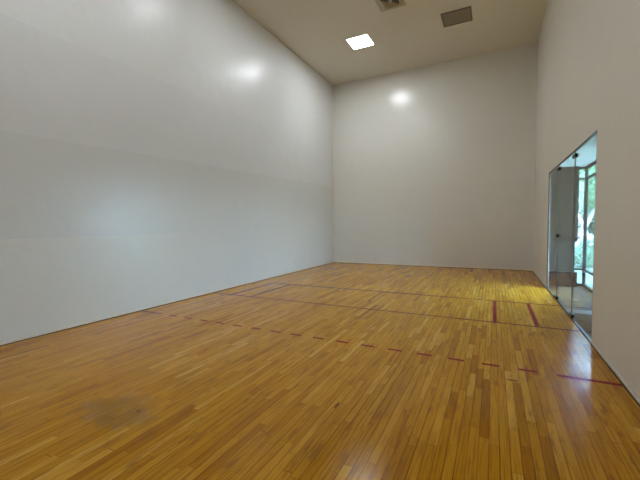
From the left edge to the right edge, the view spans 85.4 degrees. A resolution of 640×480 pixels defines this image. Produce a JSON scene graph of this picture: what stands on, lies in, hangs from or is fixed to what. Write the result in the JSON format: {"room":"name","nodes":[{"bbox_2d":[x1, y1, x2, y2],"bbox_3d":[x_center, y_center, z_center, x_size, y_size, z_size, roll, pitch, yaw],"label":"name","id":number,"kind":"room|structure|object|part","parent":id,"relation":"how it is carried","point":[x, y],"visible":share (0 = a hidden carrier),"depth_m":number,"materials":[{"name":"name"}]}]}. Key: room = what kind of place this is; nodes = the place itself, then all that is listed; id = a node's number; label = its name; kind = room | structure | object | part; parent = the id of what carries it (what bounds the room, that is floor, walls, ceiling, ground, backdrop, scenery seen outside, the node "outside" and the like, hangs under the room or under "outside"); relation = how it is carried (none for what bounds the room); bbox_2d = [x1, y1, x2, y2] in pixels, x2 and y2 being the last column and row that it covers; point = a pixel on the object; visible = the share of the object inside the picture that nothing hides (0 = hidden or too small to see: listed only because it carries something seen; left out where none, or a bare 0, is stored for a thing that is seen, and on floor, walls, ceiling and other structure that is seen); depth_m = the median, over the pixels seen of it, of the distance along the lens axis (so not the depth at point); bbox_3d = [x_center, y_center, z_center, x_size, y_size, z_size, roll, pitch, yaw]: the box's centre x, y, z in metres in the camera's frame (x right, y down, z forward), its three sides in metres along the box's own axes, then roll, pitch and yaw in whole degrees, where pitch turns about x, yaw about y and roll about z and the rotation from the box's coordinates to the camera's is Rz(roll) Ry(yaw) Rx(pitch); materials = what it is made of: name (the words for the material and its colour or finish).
{"room":"sports hall","nodes":[
{"label":"sports hall","id":0,"kind":"room"},
{"bbox_2d":[0,0,333,341],"bbox_3d":[-2.314,-1.985,6.837,0.100,6.300,12.380,1,3,27],"label":"wall","id":1,"kind":"structure","parent":0,"point":[152,152],"depth_m":5.68,"materials":[{"name":"paint"}]},
{"bbox_2d":[0,261,333,345],"bbox_3d":[-2.236,1.034,6.961,0.006,0.033,12.180,1,3,27],"label":"baseboard","id":2,"kind":"structure","parent":1,"relation":"attached to","point":[155,305],"depth_m":5.45,"materials":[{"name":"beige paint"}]},
{"bbox_2d":[332,85,333,236],"bbox_3d":[0.455,-2.355,12.240,0.016,6.145,0.016,1,3,27],"label":"trim","id":3,"kind":"structure","parent":1,"relation":"attached to","point":[332,85],"depth_m":12.25,"materials":[{"name":"beige paint"}]},
{"bbox_2d":[0,262,639,479],"bbox_3d":[0.489,1.150,5.604,6.096,0.101,12.180,1,3,27],"label":"floor","id":4,"kind":"structure","parent":0,"point":[335,370],"depth_m":2.88,"materials":[{"name":"brown wood"}]},
{"bbox_2d":[232,0,547,84],"bbox_3d":[0.424,-5.166,5.295,6.296,0.150,12.380,1,3,27],"label":"ceiling","id":5,"kind":"structure","parent":0,"point":[413,35],"depth_m":8.68,"materials":[{"name":"paint"}]},
{"bbox_2d":[346,34,373,49],"bbox_3d":[1.061,-5.284,9.213,0.576,0.012,0.576,1,3,27],"label":"recessed light","id":6,"kind":"object","parent":5,"relation":"in","point":[361,41],"visible":1,"depth_m":9.18,"materials":[{"name":"white plastic"}]},
{"bbox_2d":[375,0,405,11],"bbox_3d":[1.513,-5.186,7.537,0.570,0.051,0.570,1,3,27],"label":"ceiling vent","id":7,"kind":"object","parent":5,"relation":"in","point":[383,5],"visible":1,"depth_m":7.61,"materials":[{"name":"beige metal"}]},
{"bbox_2d":[441,6,472,27],"bbox_3d":[3.205,-5.251,8.142,0.650,0.016,0.600,1,3,27],"label":"ceiling panel","id":8,"kind":"object","parent":5,"relation":"attached to","point":[462,15],"visible":1,"depth_m":8.12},
{"bbox_2d":[333,43,536,269],"bbox_3d":[3.201,-2.242,10.937,6.096,6.300,0.100,1,3,27],"label":"wall","id":9,"kind":"structure","parent":0,"point":[434,164],"depth_m":10.63,"materials":[{"name":"paint"}]},
{"bbox_2d":[334,261,532,270],"bbox_3d":[3.208,0.774,11.037,6.084,0.045,0.006,1,3,27],"label":"baseboard","id":10,"kind":"structure","parent":9,"relation":"attached to","point":[334,261],"depth_m":10.78,"materials":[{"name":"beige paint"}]},
{"bbox_2d":[549,166,579,236],"bbox_3d":[5.725,-0.922,8.307,0.740,1.650,0.090,1,3,27],"label":"wall","id":11,"kind":"structure","parent":0,"point":[566,186],"depth_m":8.22,"materials":[{"name":"grey paint"}]},
{"bbox_2d":[574,167,584,285],"bbox_3d":[5.861,-0.340,8.445,0.886,2.830,0.062,1,3,27],"label":"window","id":12,"kind":"structure","parent":11,"relation":"in","point":[581,168],"depth_m":8.28,"materials":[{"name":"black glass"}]},
{"bbox_2d":[548,285,591,310],"bbox_3d":[5.050,1.228,6.858,0.882,0.130,3.650,1,3,27],"label":"floor","id":13,"kind":"structure","parent":0,"point":[580,293],"depth_m":7.13,"materials":[{"name":"beige tile"}]},
{"bbox_2d":[548,237,580,286],"bbox_3d":[5.744,0.494,8.330,0.780,1.178,0.210,1,3,27],"label":"cabinet","id":14,"kind":"object","parent":13,"relation":"on","point":[565,244],"depth_m":8.30,"materials":[{"name":"grey laminate"}]},
{"bbox_3d":[5.725,0.333,8.387,0.690,0.795,0.070,1,3,27],"label":"panel","id":15,"kind":"part","parent":14,"relation":"part of","materials":[{"name":"grey laminate"}]},
{"bbox_2d":[549,237,580,238],"bbox_3d":[5.739,-0.078,8.302,0.780,0.033,0.210,1,3,27],"label":"countertop","id":16,"kind":"structure","parent":14,"relation":"on","point":[549,237],"depth_m":8.14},
{"bbox_2d":[560,134,596,166],"bbox_3d":[4.220,-1.667,4.912,1.062,0.200,7.950,1,3,27],"label":"ceiling","id":17,"kind":"structure","parent":0,"point":[587,152],"depth_m":6.88,"materials":[{"name":"white paint"}]},
{"bbox_2d":[573,313,591,337],"bbox_3d":[3.313,1.331,3.384,0.882,0.300,4.120,1,3,27],"label":"floor","id":18,"kind":"structure","parent":0,"point":[585,321],"depth_m":4.77,"materials":[{"name":"beige tile"}]},
{"bbox_2d":[533,0,639,397],"bbox_3d":[3.198,-1.906,4.083,0.032,6.300,12.380,1,3,27],"label":"wall","id":19,"kind":"structure","parent":0,"point":[588,51],"depth_m":3.53,"materials":[{"name":"paint"}]},
{"bbox_2d":[546,130,596,342],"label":"window","id":20,"kind":"structure","parent":19,"relation":"in","point":[570,314],"depth_m":4.92,"materials":[{"name":"clear glass"}]},
{"bbox_2d":[567,310,591,314],"bbox_3d":[4.181,1.085,5.113,0.882,0.005,0.208,1,3,27],"label":"trim","id":21,"kind":"structure","parent":19,"relation":"attached to","point":[573,311],"depth_m":5.22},
{"bbox_2d":[533,270,639,406],"bbox_3d":[3.211,1.111,4.237,0.006,0.033,12.174,1,3,27],"label":"baseboard","id":22,"kind":"structure","parent":19,"relation":"attached to","point":[628,387],"depth_m":3.10,"materials":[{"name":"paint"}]},
{"bbox_3d":[3.909,-0.010,3.450,0.090,2.960,4.900,1,3,27],"label":"wall","id":23,"kind":"structure","parent":0,"visible":0},
{"bbox_2d":[582,160,595,292],"bbox_3d":[5.643,-0.264,6.947,0.062,2.830,2.934,1,3,27],"label":"window","id":24,"kind":"structure","parent":23,"relation":"in","point":[584,271],"depth_m":8.19,"materials":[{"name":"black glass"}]},
{"bbox_3d":[5.652,1.122,7.005,0.060,0.055,2.900,1,3,27],"label":"rail","id":25,"kind":"part","parent":24,"relation":"part of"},
{"bbox_3d":[5.648,0.755,6.987,0.060,0.040,2.900,1,3,27],"label":"rail","id":26,"kind":"part","parent":24,"relation":"part of","materials":[{"name":"metal"}]},
{"bbox_3d":[5.623,-1.647,6.870,0.060,0.060,2.900,1,3,27],"label":"rail","id":27,"kind":"part","parent":24,"relation":"part of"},
{"label":"outside","id":28,"kind":"structure","parent":0,"visible":0},
{"bbox_2d":[574,233,593,288],"bbox_3d":[36.830,0.849,11.151,53.852,0.220,110.000,1,3,27],"label":"ground","id":29,"kind":"structure","parent":28,"point":[589,278],"depth_m":10.79,"materials":[{"name":"white"}]},
{"bbox_2d":[574,247,593,267],"bbox_3d":[9.471,0.603,12.525,1.233,0.792,1.255,-3,3,-37],"label":"shrub","id":30,"kind":"object","parent":29,"relation":"on","point":[589,258],"visible":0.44,"depth_m":12.37,"materials":[{"name":"green plant"}]},
{"bbox_2d":[576,239,593,256],"bbox_3d":[11.985,0.385,15.260,1.605,0.971,1.413,1,3,27],"label":"shrub","id":31,"kind":"object","parent":29,"relation":"on","point":[591,246],"visible":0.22,"depth_m":15.28,"materials":[{"name":"green plant"}]},
{"bbox_2d":[575,166,595,247],"bbox_3d":[10.811,-1.541,14.141,4.262,4.934,2.888,1,3,27],"label":"tree","id":32,"kind":"object","parent":29,"relation":"on","point":[591,198],"visible":0.12,"depth_m":13.82,"materials":[{"name":"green plant"}]},
{"bbox_2d":[578,184,594,243],"bbox_3d":[18.820,-2.875,23.809,7.378,6.416,4.631,1,3,27],"label":"tree","id":33,"kind":"object","parent":29,"relation":"on","point":[590,228],"visible":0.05,"depth_m":23.36,"materials":[{"name":"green plant"}]},
{"bbox_2d":[578,173,595,249],"bbox_3d":[14.148,-2.201,19.299,3.448,5.650,2.911,1,3,27],"label":"tree","id":34,"kind":"object","parent":29,"relation":"on","point":[580,220],"visible":0.02,"depth_m":19.02,"materials":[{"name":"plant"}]}
]}

